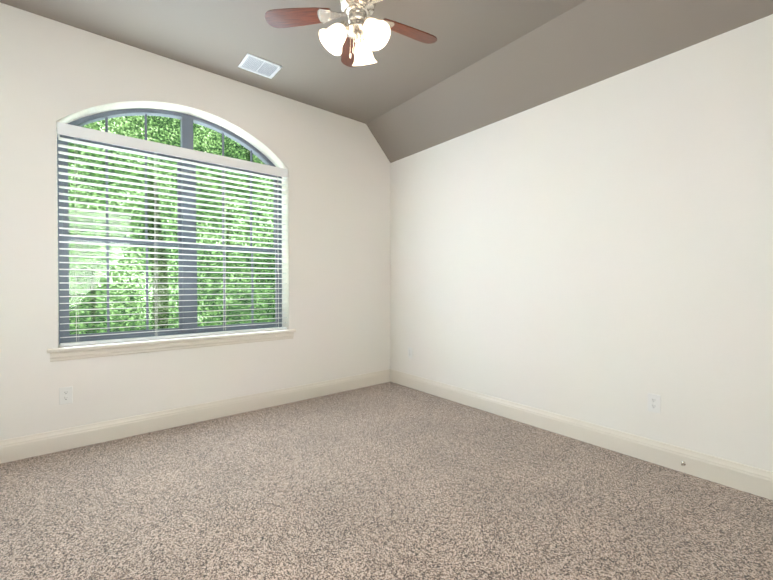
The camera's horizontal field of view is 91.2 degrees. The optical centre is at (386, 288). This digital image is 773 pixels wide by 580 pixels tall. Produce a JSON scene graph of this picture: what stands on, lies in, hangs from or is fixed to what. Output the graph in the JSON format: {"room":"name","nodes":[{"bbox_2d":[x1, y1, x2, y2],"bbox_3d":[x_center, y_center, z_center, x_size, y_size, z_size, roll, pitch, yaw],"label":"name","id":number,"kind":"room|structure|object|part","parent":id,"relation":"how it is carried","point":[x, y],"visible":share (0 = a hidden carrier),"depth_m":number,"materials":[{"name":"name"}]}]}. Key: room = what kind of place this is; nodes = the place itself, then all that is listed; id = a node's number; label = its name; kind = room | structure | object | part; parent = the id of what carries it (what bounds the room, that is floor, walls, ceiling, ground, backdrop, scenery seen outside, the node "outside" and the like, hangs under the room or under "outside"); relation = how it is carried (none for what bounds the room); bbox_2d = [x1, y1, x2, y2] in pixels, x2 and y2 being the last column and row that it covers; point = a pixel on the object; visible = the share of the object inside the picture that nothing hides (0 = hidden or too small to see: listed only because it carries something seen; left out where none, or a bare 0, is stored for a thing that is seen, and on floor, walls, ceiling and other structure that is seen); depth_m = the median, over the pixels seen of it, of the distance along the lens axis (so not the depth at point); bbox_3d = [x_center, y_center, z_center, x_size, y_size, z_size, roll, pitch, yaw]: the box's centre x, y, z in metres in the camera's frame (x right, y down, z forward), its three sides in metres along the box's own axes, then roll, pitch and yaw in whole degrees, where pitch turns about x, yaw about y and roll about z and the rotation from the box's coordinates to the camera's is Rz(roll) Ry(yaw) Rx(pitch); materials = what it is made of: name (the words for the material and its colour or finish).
{"room":"empty bedroom","nodes":[
{"label":"empty bedroom","id":0,"kind":"room"},
{"bbox_2d":[0,3,390,439],"bbox_3d":[-1.352,-0.360,3.448,3.383,2.901,0.280,0,1,-39],"label":"wall","id":1,"kind":"structure","parent":0,"point":[336,306],"depth_m":3.00,"materials":[{"name":"white paint"}]},
{"bbox_2d":[59,386,72,404],"bbox_3d":[-2.193,0.729,2.588,0.070,0.115,0.008,0,1,-39],"label":"outlet","id":2,"kind":"object","parent":1,"relation":"attached to","point":[67,395],"visible":1,"depth_m":2.59,"materials":[{"name":"white plastic"}]},
{"bbox_2d":[47,108,295,361],"bbox_3d":[-1.639,-0.496,3.155,1.779,1.958,0.274,0,1,-39],"label":"window","id":3,"kind":"structure","parent":1,"relation":"in","point":[188,333],"depth_m":3.04,"materials":[{"name":"beige paint"}]},
{"bbox_2d":[0,369,389,463],"bbox_3d":[-1.259,1.020,3.348,3.383,0.142,0.016,0,1,-39],"label":"baseboard","id":4,"kind":"structure","parent":1,"relation":"attached to","point":[22,447],"depth_m":2.96,"materials":[{"name":"beige paint"}]},
{"bbox_2d":[0,0,586,123],"bbox_3d":[-0.032,-1.854,1.812,3.783,0.120,4.301,0,1,-39],"label":"ceiling","id":5,"kind":"structure","parent":0,"point":[223,38],"depth_m":2.71,"materials":[{"name":"grey paint"}]},
{"bbox_2d":[238,53,281,78],"bbox_3d":[-1.026,-1.801,3.070,0.281,0.012,0.228,0,1,-39],"label":"ceiling vent","id":6,"kind":"object","parent":5,"relation":"in","point":[259,66],"visible":1,"depth_m":3.06,"materials":[{"name":"white metal"}]},
{"bbox_2d":[265,0,436,66],"bbox_3d":[-0.129,-1.532,2.093,1.011,0.529,1.006,0,1,-39],"label":"ceiling fan","id":7,"kind":"object","parent":5,"relation":"hanging from","point":[362,35],"visible":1,"depth_m":2.11,"materials":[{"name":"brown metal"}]},
{"bbox_3d":[-0.500,-1.538,2.141,0.383,0.006,0.116,0,-11,7],"label":"blade","id":8,"kind":"part","parent":7,"relation":"part of","materials":[{"name":"brown wood"}]},
{"bbox_3d":[-0.226,-1.541,2.435,0.116,0.006,0.383,12,-2,-11],"label":"blade","id":9,"kind":"part","parent":7,"relation":"part of","materials":[{"name":"brown wood"}]},
{"bbox_3d":[-0.154,-1.368,2.078,0.389,0.150,0.376,0,1,-39],"label":"shade glass","id":10,"kind":"part","parent":7,"relation":"part of","materials":[{"name":"white glass"}]},
{"bbox_3d":[0.138,-1.539,2.266,0.383,0.006,0.116,0,13,-29],"label":"blade","id":11,"kind":"part","parent":7,"relation":"part of","materials":[{"name":"brown wood"}]},
{"bbox_2d":[0,382,772,579],"bbox_3d":[-0.032,1.157,1.843,3.783,0.100,4.301,0,1,-39],"label":"floor","id":12,"kind":"structure","parent":0,"point":[389,481],"depth_m":1.93,"materials":[{"name":"carpet"}]},
{"bbox_2d":[366,0,772,162],"bbox_3d":[1.147,-1.619,2.774,0.363,0.369,3.921,0,1,-39],"label":"ceiling","id":13,"kind":"structure","parent":0,"point":[584,44],"depth_m":2.68,"materials":[{"name":"beige paint"}]},
{"bbox_2d":[391,14,772,471],"bbox_3d":[1.357,-0.355,2.959,0.200,2.901,4.301,0,1,-39],"label":"wall","id":14,"kind":"structure","parent":0,"point":[600,253],"depth_m":2.56,"materials":[{"name":"white paint"}]},
{"bbox_2d":[408,347,412,358],"bbox_3d":[0.259,0.705,4.152,0.008,0.115,0.070,0,1,-39],"label":"outlet","id":15,"kind":"object","parent":14,"relation":"attached to","point":[410,350],"visible":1,"depth_m":4.14,"materials":[{"name":"white plastic"}]},
{"bbox_2d":[390,369,772,499],"bbox_3d":[1.273,1.025,2.906,0.016,0.142,3.901,0,1,-39],"label":"baseboard","id":16,"kind":"structure","parent":14,"relation":"attached to","point":[746,478],"depth_m":2.56,"materials":[{"name":"beige paint"}]},
{"bbox_2d":[648,393,660,412],"bbox_3d":[1.693,0.723,2.393,0.008,0.115,0.070,0,1,-39],"label":"outlet","id":17,"kind":"object","parent":14,"relation":"attached to","point":[656,403],"visible":1,"depth_m":2.39,"materials":[{"name":"white plastic"}]},
{"label":"outside","id":18,"kind":"structure","parent":0,"visible":0},
{"bbox_2d":[63,116,274,334],"bbox_3d":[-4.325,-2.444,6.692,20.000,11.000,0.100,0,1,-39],"label":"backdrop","id":19,"kind":"structure","parent":18,"point":[156,125],"depth_m":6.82,"materials":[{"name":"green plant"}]}
]}

